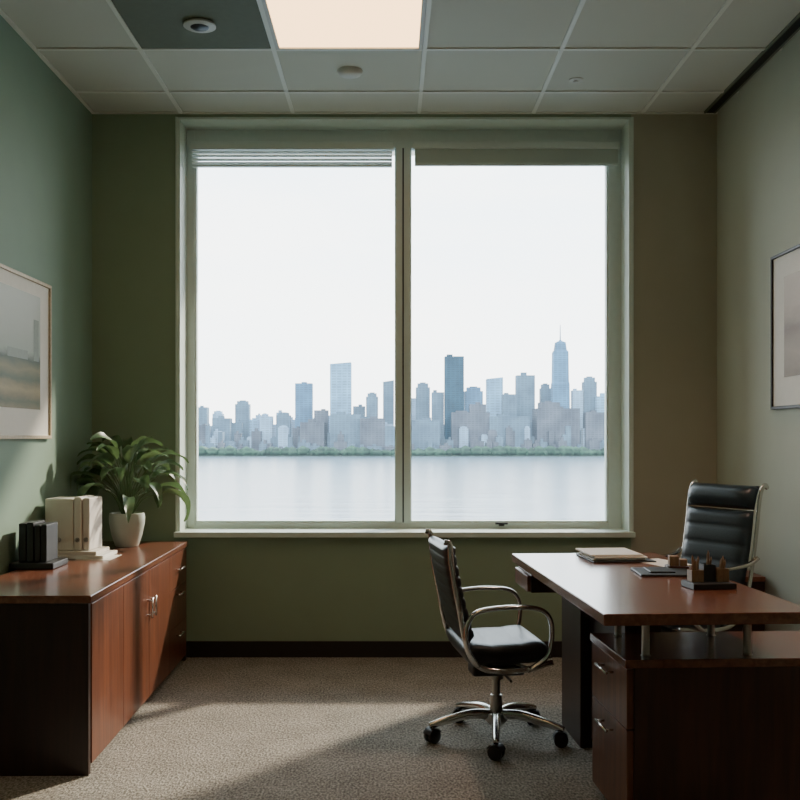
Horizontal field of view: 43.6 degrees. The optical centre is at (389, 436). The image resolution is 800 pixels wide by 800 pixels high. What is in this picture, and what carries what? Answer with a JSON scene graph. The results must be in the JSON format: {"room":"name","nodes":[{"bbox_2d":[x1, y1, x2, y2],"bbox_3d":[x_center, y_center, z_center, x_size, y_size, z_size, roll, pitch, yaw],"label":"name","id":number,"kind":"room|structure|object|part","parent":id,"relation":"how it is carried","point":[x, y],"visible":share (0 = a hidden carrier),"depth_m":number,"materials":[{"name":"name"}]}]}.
{"room":"office","nodes":[
{"label":"office","id":0,"kind":"room"},
{"bbox_2d":[0,15,91,575],"bbox_3d":[-1.693,-0.287,2.257,0.100,3.000,6.515,0,0,0],"label":"wall","id":1,"kind":"structure","parent":0,"point":[46,130],"depth_m":4.81,"materials":[{"name":"green paint"}]},
{"bbox_2d":[0,263,51,438],"bbox_3d":[-1.633,-0.358,4.270,0.019,0.734,1.060,0,0,0],"label":"framed picture","id":2,"kind":"object","parent":1,"relation":"attached to","point":[25,301],"visible":1,"depth_m":4.46,"materials":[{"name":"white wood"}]},
{"bbox_2d":[0,282,39,409],"bbox_3d":[-1.632,-0.388,4.270,0.002,0.522,0.788,0,0,0],"label":"print","id":3,"kind":"object","parent":2,"relation":"attached to","point":[19,304],"depth_m":4.40},
{"bbox_2d":[0,657,606,799],"bbox_3d":[0.080,1.273,2.408,3.646,0.120,6.815,0,0,0],"label":"floor","id":4,"kind":"structure","parent":0,"point":[214,728],"depth_m":3.98,"materials":[{"name":"carpet"}]},
{"bbox_2d":[0,541,187,775],"bbox_3d":[-1.333,0.890,4.507,0.541,0.646,1.876,0,0,-1],"label":"credenza","id":5,"kind":"object","parent":4,"relation":"on","point":[84,644],"visible":0.94,"depth_m":3.63,"materials":[{"name":"brown wood"}]},
{"bbox_2d":[9,558,67,568],"bbox_3d":[-1.532,0.552,4.370,0.189,0.027,0.200,0,0,0],"label":"document tray","id":6,"kind":"object","parent":5,"relation":"on","point":[55,563],"visible":0.86,"depth_m":4.27,"materials":[{"name":"black plastic"}]},
{"bbox_2d":[19,523,26,561],"bbox_3d":[-1.581,0.456,4.375,0.032,0.165,0.150,0,0,0],"label":"cover","id":7,"kind":"object","parent":6,"relation":"on","point":[22,527],"visible":0.52,"depth_m":4.30,"materials":[{"name":"black plastic"}]},
{"bbox_2d":[27,520,44,561],"bbox_3d":[-1.548,0.454,4.375,0.030,0.168,0.150,0,0,0],"label":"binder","id":8,"kind":"object","parent":6,"relation":"on","point":[30,526],"visible":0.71,"depth_m":4.30,"materials":[{"name":"black plastic"}]},
{"bbox_2d":[35,525,40,561],"bbox_3d":[-1.517,0.459,4.375,0.024,0.158,0.150,0,0,0],"label":"cover","id":9,"kind":"object","parent":6,"relation":"on","point":[37,527],"visible":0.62,"depth_m":4.30,"materials":[{"name":"black"}]},
{"bbox_2d":[41,522,57,561],"bbox_3d":[-1.490,0.458,4.375,0.025,0.160,0.150,0,0,0],"label":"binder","id":10,"kind":"object","parent":6,"relation":"on","point":[49,532],"visible":0.96,"depth_m":4.34,"materials":[{"name":"black plastic"}]},
{"bbox_2d":[58,547,119,559],"bbox_3d":[-1.452,0.549,4.730,0.325,0.036,0.260,0,0,0],"label":"book stack","id":11,"kind":"object","parent":5,"relation":"on","point":[100,553],"visible":0.65,"depth_m":4.63,"materials":[{"name":"white paper"}]},
{"bbox_2d":[45,495,101,550],"bbox_3d":[-1.502,0.405,4.751,0.210,0.250,0.183,0,0,4],"label":"binder","id":12,"kind":"object","parent":11,"relation":"on","point":[79,519],"visible":0.92,"depth_m":4.67,"materials":[{"name":"paper"}]},
{"bbox_2d":[58,547,108,554],"bbox_3d":[-1.482,0.540,4.740,0.245,0.018,0.220,0,0,0],"label":"book","id":13,"kind":"object","parent":11,"relation":"on","point":[100,550],"depth_m":4.64,"materials":[{"name":"beige paper"}]},
{"bbox_2d":[58,550,116,558],"bbox_3d":[-1.470,0.557,4.740,0.290,0.017,0.240,0,0,0],"label":"book","id":14,"kind":"object","parent":11,"relation":"on","point":[83,554],"depth_m":4.63,"materials":[{"name":"white paper"}]},
{"bbox_3d":[-1.344,0.581,4.507,0.520,0.028,1.876,0,0,-1],"label":"panel","id":15,"kind":"part","parent":5,"relation":"part of","materials":[{"name":"brown wood"}]},
{"bbox_3d":[-1.091,0.889,3.838,0.024,0.577,0.455,0,0,-1],"label":"door panel","id":16,"kind":"part","parent":5,"relation":"part of","materials":[{"name":"brown wood"}]},
{"bbox_2d":[70,432,190,546],"bbox_3d":[-1.337,0.270,5.168,0.588,0.593,0.629,0,0,0],"label":"potted plant","id":17,"kind":"object","parent":5,"relation":"on","point":[126,525],"visible":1,"depth_m":5.14,"materials":[{"name":"green plant"}]},
{"bbox_3d":[-1.365,0.479,5.190,0.184,0.173,0.184,0,0,0],"label":"pot","id":18,"kind":"part","parent":17,"relation":"part of","materials":[{"name":"ceramic"}]},
{"bbox_3d":[-1.099,0.889,4.297,0.024,0.577,0.457,0,0,-1],"label":"door panel","id":19,"kind":"part","parent":5,"relation":"part of","materials":[{"name":"brown wood"}]},
{"bbox_3d":[-1.076,0.768,4.492,0.027,0.090,0.010,0,0,-1],"label":"door pull","id":20,"kind":"part","parent":5,"relation":"part of","materials":[{"name":"metal"}]},
{"bbox_3d":[-1.077,0.768,4.562,0.027,0.090,0.010,0,0,-1],"label":"door pull","id":21,"kind":"part","parent":5,"relation":"part of","materials":[{"name":"metal"}]},
{"bbox_3d":[-1.106,0.889,4.755,0.024,0.577,0.454,0,0,-1],"label":"door panel","id":22,"kind":"part","parent":5,"relation":"part of","materials":[{"name":"brown wood"}]},
{"bbox_3d":[-1.113,0.688,5.201,0.024,0.174,0.432,0,0,-1],"label":"drawer","id":23,"kind":"part","parent":5,"relation":"part of","materials":[{"name":"brown wood"}]},
{"bbox_3d":[-1.113,0.874,5.201,0.024,0.192,0.432,0,0,-1],"label":"drawer","id":24,"kind":"part","parent":5,"relation":"part of","materials":[{"name":"brown wood"}]},
{"bbox_3d":[-1.113,1.075,5.201,0.024,0.205,0.432,0,0,-1],"label":"drawer","id":25,"kind":"part","parent":5,"relation":"part of","materials":[{"name":"brown wood"}]},
{"bbox_2d":[423,529,568,760],"bbox_3d":[0.408,0.802,4.011,0.563,0.821,0.567,0,0,-7],"label":"office chair","id":26,"kind":"object","parent":4,"relation":"on","point":[496,653],"visible":1,"depth_m":3.90,"materials":[{"name":"black leather"}]},
{"bbox_2d":[423,726,440,735],"bbox_3d":[0.168,1.163,3.968,0.063,0.023,0.040,0,0,-39],"label":"hood","id":27,"kind":"object","parent":26,"relation":"attached to","point":[430,730],"depth_m":3.95,"materials":[{"name":"black plastic"}]},
{"bbox_3d":[0.358,0.644,4.241,0.427,0.514,0.013,0,0,-7],"label":"rail","id":28,"kind":"part","parent":26,"relation":"part of","materials":[{"name":"metal"}]},
{"bbox_3d":[0.242,0.598,4.000,0.128,0.370,0.430,0,0,-7],"label":"backrest","id":29,"kind":"part","parent":26,"relation":"part of","materials":[{"name":"black leather"}]},
{"bbox_3d":[0.281,1.122,3.992,0.262,0.067,0.040,0,0,-12],"label":"leg","id":30,"kind":"part","parent":26,"relation":"part of","materials":[{"name":"metal"}]},
{"bbox_3d":[0.352,1.122,4.152,0.040,0.067,0.262,0,0,-30],"label":"leg","id":31,"kind":"part","parent":26,"relation":"part of","materials":[{"name":"metal"}]},
{"bbox_3d":[0.391,0.762,4.263,0.352,0.253,0.031,0,0,-7],"label":"armrest","id":32,"kind":"part","parent":26,"relation":"part of","materials":[{"name":"metal"}]},
{"bbox_3d":[0.411,1.122,3.875,0.040,0.067,0.262,0,0,6],"label":"leg","id":33,"kind":"part","parent":26,"relation":"part of","materials":[{"name":"metal"}]},
{"bbox_2d":[487,742,505,751],"bbox_3d":[0.399,1.163,3.760,0.063,0.023,0.040,0,0,29],"label":"hood","id":34,"kind":"object","parent":26,"relation":"attached to","point":[496,746],"depth_m":3.75,"materials":[{"name":"black plastic"}]},
{"bbox_3d":[0.413,0.644,3.795,0.427,0.514,0.013,0,0,-7],"label":"rail","id":35,"kind":"part","parent":26,"relation":"part of","materials":[{"name":"metal"}]},
{"bbox_3d":[0.427,0.836,4.023,0.340,0.098,0.440,0,0,-7],"label":"seat","id":36,"kind":"part","parent":26,"relation":"part of","materials":[{"name":"black leather"}]},
{"bbox_3d":[0.450,0.762,3.781,0.352,0.253,0.031,0,0,-7],"label":"armrest","id":37,"kind":"part","parent":26,"relation":"part of","materials":[{"name":"metal"}]},
{"bbox_3d":[0.526,1.122,4.134,0.040,0.067,0.262,0,0,42],"label":"leg","id":38,"kind":"part","parent":26,"relation":"part of","materials":[{"name":"metal"}]},
{"bbox_3d":[0.563,1.122,3.962,0.262,0.067,0.040,0,0,24],"label":"leg","id":39,"kind":"part","parent":26,"relation":"part of","materials":[{"name":"metal"}]},
{"bbox_2d":[526,709,539,715],"bbox_3d":[0.604,1.163,4.220,0.040,0.023,0.063,0,0,-17],"label":"hood","id":40,"kind":"object","parent":26,"relation":"attached to","point":[534,711],"depth_m":4.20,"materials":[{"name":"black plastic"}]},
{"bbox_2d":[552,731,568,737],"bbox_3d":[0.669,1.163,3.915,0.063,0.023,0.040,0,0,5],"label":"hood","id":41,"kind":"object","parent":26,"relation":"attached to","point":[557,734],"depth_m":3.90,"materials":[{"name":"black plastic"}]},
{"bbox_2d":[512,553,799,799],"bbox_3d":[1.019,0.853,3.534,0.928,0.720,1.450,0,0,-3],"label":"office desk","id":42,"kind":"object","parent":4,"relation":"on","point":[709,715],"visible":0.97,"depth_m":3.04,"materials":[{"name":"brown wood"}]},
{"bbox_3d":[0.540,0.578,4.068,0.014,0.062,0.270,0,0,-3],"label":"suspended drawer","id":43,"kind":"part","parent":42,"relation":"part of","materials":[{"name":"brown wood"}]},
{"bbox_3d":[0.790,0.578,4.082,0.485,0.070,0.280,0,0,-3],"label":"suspended drawer","id":44,"kind":"part","parent":42,"relation":"part of","materials":[{"name":"brown wood"}]},
{"bbox_3d":[0.689,0.745,3.220,0.031,0.010,0.130,0,0,-3],"label":"handle","id":45,"kind":"part","parent":42,"relation":"part of","materials":[{"name":"metal"}]},
{"bbox_3d":[0.689,0.928,3.220,0.031,0.010,0.130,0,0,-3],"label":"handle","id":46,"kind":"part","parent":42,"relation":"part of","materials":[{"name":"metal"}]},
{"bbox_3d":[0.807,0.850,3.669,0.025,0.646,0.462,0,0,-3],"label":"modesty panel","id":47,"kind":"part","parent":42,"relation":"part of","materials":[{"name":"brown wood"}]},
{"bbox_3d":[0.715,0.793,3.225,0.021,0.181,0.406,0,0,-3],"label":"drawer","id":48,"kind":"part","parent":42,"relation":"part of","materials":[{"name":"brown wood"}]},
{"bbox_3d":[0.715,1.033,3.225,0.021,0.290,0.406,0,0,-3],"label":"drawer","id":49,"kind":"part","parent":42,"relation":"part of","materials":[{"name":"brown wood"}]},
{"bbox_2d":[575,548,655,562],"bbox_3d":[0.909,0.478,4.051,0.253,0.028,0.280,0,0,-4],"label":"paper stack","id":50,"kind":"object","parent":42,"relation":"on","point":[595,555],"visible":1,"depth_m":3.94,"materials":[{"name":"beige paper"}]},
{"bbox_3d":[0.771,0.600,3.380,0.036,0.146,0.036,0,0,-3],"label":"riser post","id":51,"kind":"part","parent":42,"relation":"part of","materials":[{"name":"metal"}]},
{"bbox_3d":[0.787,0.600,3.080,0.036,0.146,0.036,0,0,-3],"label":"riser post","id":52,"kind":"part","parent":42,"relation":"part of","materials":[{"name":"metal"}]},
{"bbox_2d":[630,567,686,576],"bbox_3d":[0.990,0.485,3.620,0.200,0.013,0.200,0,0,3],"label":"desk pad","id":53,"kind":"object","parent":42,"relation":"on","point":[642,571],"visible":0.89,"depth_m":3.58,"materials":[{"name":"black leather"}]},
{"bbox_2d":[643,567,675,572],"bbox_3d":[0.975,0.482,3.626,0.090,0.005,0.130,0,0,3],"label":"notebook","id":54,"kind":"object","parent":53,"relation":"on","point":[645,569],"depth_m":3.62,"materials":[{"name":"black plastic"}]},
{"bbox_2d":[642,558,691,566],"bbox_3d":[1.060,0.492,3.920,0.140,0.002,0.220,0,0,-22],"label":"loose papers","id":55,"kind":"object","parent":42,"relation":"on","point":[659,562],"visible":0.5,"depth_m":3.91,"materials":[{"name":"white paper"}]},
{"bbox_2d":[665,555,688,568],"bbox_3d":[1.070,0.468,3.731,0.080,0.049,0.060,0,0,6],"label":"card holder","id":56,"kind":"object","parent":42,"relation":"on","point":[674,561],"visible":0.88,"depth_m":3.71,"materials":[{"name":"beige wood"}]},
{"bbox_2d":[681,551,736,589],"bbox_3d":[1.042,0.432,3.272,0.145,0.121,0.105,0,0,-6],"label":"desk organizer","id":57,"kind":"object","parent":42,"relation":"on","point":[702,576],"visible":1,"depth_m":3.27,"materials":[{"name":"beige wood"}]},
{"bbox_2d":[687,569,703,581],"bbox_3d":[1.000,0.454,3.275,0.040,0.038,0.040,0,0,-6],"label":"cup","id":58,"kind":"object","parent":57,"relation":"on","point":[693,575],"depth_m":3.26,"materials":[{"name":"beige wood"}]},
{"bbox_2d":[699,563,715,581],"bbox_3d":[1.043,0.445,3.288,0.040,0.055,0.040,0,0,-6],"label":"cup","id":59,"kind":"object","parent":57,"relation":"on","point":[707,571],"depth_m":3.27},
{"bbox_2d":[681,580,736,589],"bbox_3d":[1.042,0.482,3.272,0.145,0.019,0.105,0,0,-6],"label":"tray","id":60,"kind":"object","parent":57,"relation":"on","point":[692,584],"depth_m":3.23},
{"bbox_2d":[716,567,728,581],"bbox_3d":[1.086,0.452,3.284,0.040,0.042,0.040,0,0,-6],"label":"cup","id":61,"kind":"object","parent":57,"relation":"on","point":[722,573],"depth_m":3.27,"materials":[{"name":"beige wood"}]},
{"bbox_3d":[1.090,0.600,3.397,0.036,0.146,0.036,0,0,-3],"label":"riser post","id":62,"kind":"part","parent":42,"relation":"part of","materials":[{"name":"metal"}]},
{"bbox_3d":[1.107,0.600,3.098,0.036,0.146,0.036,0,0,-3],"label":"riser post","id":63,"kind":"part","parent":42,"relation":"part of","materials":[{"name":"metal"}]},
{"bbox_2d":[661,480,768,631],"bbox_3d":[1.337,0.709,4.489,0.577,1.008,0.526,0,0,-28],"label":"office chair","id":64,"kind":"object","parent":4,"relation":"on","point":[727,533],"visible":0.3,"depth_m":4.51,"materials":[{"name":"leather"}]},
{"bbox_3d":[1.222,0.676,4.699,0.407,0.302,0.031,0,0,-28],"label":"armrest","id":65,"kind":"part","parent":64,"relation":"part of","materials":[{"name":"metal"}]},
{"bbox_3d":[1.253,0.522,4.695,0.533,0.636,0.013,0,0,-28],"label":"rail","id":66,"kind":"part","parent":64,"relation":"part of","materials":[{"name":"metal"}]},
{"bbox_3d":[1.282,0.789,4.472,0.375,0.097,0.410,0,0,-28],"label":"seat","id":67,"kind":"part","parent":64,"relation":"part of","materials":[{"name":"leather"}]},
{"bbox_3d":[1.472,0.525,4.574,0.114,0.395,0.400,0,0,-28],"label":"backrest","id":68,"kind":"part","parent":64,"relation":"part of","materials":[{"name":"leather"}]},
{"bbox_3d":[1.436,0.676,4.296,0.407,0.302,0.031,0,0,-28],"label":"armrest","id":69,"kind":"part","parent":64,"relation":"part of","materials":[{"name":"metal"}]},
{"bbox_2d":[723,570,765,631],"bbox_3d":[1.633,0.939,4.965,0.303,0.548,0.430,0,0,0],"label":"file cabinet","id":70,"kind":"object","parent":4,"relation":"on","point":[758,581],"visible":0.08,"depth_m":4.76,"materials":[{"name":"brown wood"}]},
{"bbox_2d":[0,0,799,111],"bbox_3d":[0.080,-1.862,2.408,3.646,0.150,6.815,0,0,0],"label":"ceiling","id":71,"kind":"structure","parent":0,"point":[46,23],"depth_m":4.75,"materials":[{"name":"tile"}]},
{"bbox_2d":[111,0,270,48],"bbox_3d":[-0.843,-1.773,4.315,0.591,0.028,0.546,0,0,0],"label":"tile","id":72,"kind":"object","parent":71,"relation":"in","point":[155,24],"visible":1,"depth_m":4.30,"materials":[{"name":"grey tile"}]},
{"bbox_2d":[261,0,425,49],"bbox_3d":[-0.188,-1.781,4.315,0.671,0.012,0.546,0,0,0],"label":"frame","id":73,"kind":"object","parent":71,"relation":"attached to","point":[264,2],"visible":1,"depth_m":4.57,"materials":[{"name":"white plastic"}]},
{"bbox_2d":[266,0,421,46],"bbox_3d":[-0.188,-1.784,4.315,0.635,0.006,0.510,0,0,0],"label":"diffuser","id":74,"kind":"object","parent":73,"relation":"attached to","point":[296,23],"visible":1,"depth_m":4.30,"materials":[{"name":"white plastic"}]},
{"bbox_2d":[337,66,362,78],"bbox_3d":[-0.195,-1.772,4.880,0.124,0.030,0.124,0,0,0],"label":"smoke detector","id":75,"kind":"object","parent":71,"relation":"attached to","point":[348,72],"visible":1,"depth_m":4.85,"materials":[{"name":"white plastic"}]},
{"bbox_2d":[0,0,782,113],"bbox_3d":[0.080,-1.784,2.308,3.446,0.007,6.415,0,0,0],"label":"grid","id":76,"kind":"object","parent":71,"relation":"attached to","point":[562,48],"visible":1,"depth_m":4.68,"materials":[{"name":"white metal"}]},
{"bbox_2d":[569,77,582,82],"bbox_3d":[0.930,-1.780,5.000,0.072,0.014,0.072,0,0,0],"label":"sprinkler head","id":77,"kind":"object","parent":71,"relation":"attached to","point":[574,79],"visible":1,"depth_m":4.99},
{"bbox_2d":[704,12,799,113],"bbox_3d":[1.755,-1.782,3.745,0.064,0.011,3.490,0,0,0],"label":"ceiling vent","id":78,"kind":"object","parent":71,"relation":"in","point":[793,27],"visible":1,"depth_m":4.78,"materials":[{"name":"black metal"}]},
{"bbox_2d":[92,114,716,640],"bbox_3d":[0.080,-0.287,5.665,3.646,3.000,0.300,0,0,0],"label":"wall","id":79,"kind":"structure","parent":0,"point":[238,589],"depth_m":5.51,"materials":[{"name":"green paint"}]},
{"bbox_2d":[190,141,393,167],"bbox_3d":[-0.554,-1.599,5.665,1.152,0.140,0.040,0,0,0],"label":"window blind","id":80,"kind":"object","parent":79,"relation":"attached to","point":[197,147],"visible":1,"depth_m":5.65,"materials":[{"name":"metal"}]},
{"bbox_3d":[-0.554,-1.534,5.662,1.132,0.010,0.035,0,0,0],"label":"rail","id":81,"kind":"part","parent":80,"relation":"part of","materials":[{"name":"metal"}]},
{"bbox_2d":[186,641,561,656],"bbox_3d":[0.080,1.169,5.508,3.446,0.088,0.014,0,0,0],"label":"baseboard","id":82,"kind":"structure","parent":79,"relation":"attached to","point":[193,648],"depth_m":5.50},
{"bbox_2d":[402,148,403,521],"bbox_3d":[0.075,-0.580,5.735,0.008,2.134,0.070,0,0,0],"label":"mullion gasket","id":83,"kind":"object","parent":79,"relation":"attached to","point":[402,148],"visible":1,"depth_m":5.70,"materials":[{"name":"rubber"}]},
{"bbox_2d":[175,117,633,531],"bbox_3d":[0.080,-0.617,5.604,2.498,2.291,0.191,0,0,0],"label":"window frame","id":84,"kind":"structure","parent":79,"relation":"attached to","point":[623,124],"depth_m":5.58,"materials":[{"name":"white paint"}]},
{"bbox_2d":[174,528,635,537],"bbox_3d":[0.080,0.536,5.585,2.528,0.030,0.230,0,0,0],"label":"sill","id":85,"kind":"structure","parent":79,"relation":"attached to","point":[189,532],"depth_m":5.47,"materials":[{"name":"white paint"}]},
{"bbox_2d":[495,522,507,525],"bbox_3d":[0.635,0.497,5.691,0.070,0.020,0.018,0,0,0],"label":"latch","id":86,"kind":"object","parent":79,"relation":"attached to","point":[499,523],"visible":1,"depth_m":5.69,"materials":[{"name":"black plastic"}]},
{"bbox_2d":[413,141,619,165],"bbox_3d":[0.714,-1.602,5.665,1.172,0.134,0.050,0,0,0],"label":"window blind","id":87,"kind":"object","parent":79,"relation":"attached to","point":[427,153],"visible":1,"depth_m":5.66,"materials":[{"name":"metal"}]},
{"bbox_3d":[0.715,-1.543,5.662,1.150,0.016,0.025,0,0,0],"label":"rail","id":88,"kind":"part","parent":87,"relation":"part of","materials":[{"name":"metal"}]},
{"bbox_2d":[717,31,799,630],"bbox_3d":[1.853,-0.287,2.257,0.100,3.000,6.515,0,0,0],"label":"wall","id":89,"kind":"structure","parent":0,"point":[758,129],"depth_m":4.88,"materials":[{"name":"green paint"}]},
{"bbox_2d":[770,244,799,409],"bbox_3d":[1.792,-0.485,4.190,0.019,0.714,1.000,0,0,0],"label":"framed picture","id":90,"kind":"object","parent":89,"relation":"attached to","point":[784,266],"visible":1,"depth_m":4.54,"materials":[{"name":"black plastic"}]},
{"bbox_2d":[784,271,799,376],"bbox_3d":[1.792,-0.500,4.190,0.002,0.456,0.712,0,0,0],"label":"print","id":91,"kind":"object","parent":90,"relation":"attached to","point":[791,278],"depth_m":4.45},
{"label":"outside","id":92,"kind":"structure","parent":0,"visible":0},
{"bbox_2d":[198,151,414,155],"bbox_3d":[1.500,-2.147,6.617,11.000,0.120,1.605,0,0,0],"label":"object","id":93,"kind":"structure","parent":92,"point":[393,152],"depth_m":7.39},
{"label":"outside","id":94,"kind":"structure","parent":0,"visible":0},
{"bbox_2d":[198,456,604,519],"bbox_3d":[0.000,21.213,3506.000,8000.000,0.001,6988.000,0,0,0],"label":"river","id":95,"kind":"structure","parent":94,"point":[229,487],"depth_m":416.35,"materials":[{"name":"liquid"}]},
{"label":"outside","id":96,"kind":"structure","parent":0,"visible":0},
{"bbox_2d":[198,325,604,455],"bbox_3d":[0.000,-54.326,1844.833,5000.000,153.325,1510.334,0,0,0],"label":"city skyline","id":97,"kind":"object","parent":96,"point":[459,423],"visible":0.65,"depth_m":1130.02,"materials":[{"name":"blue glass"}]}
]}

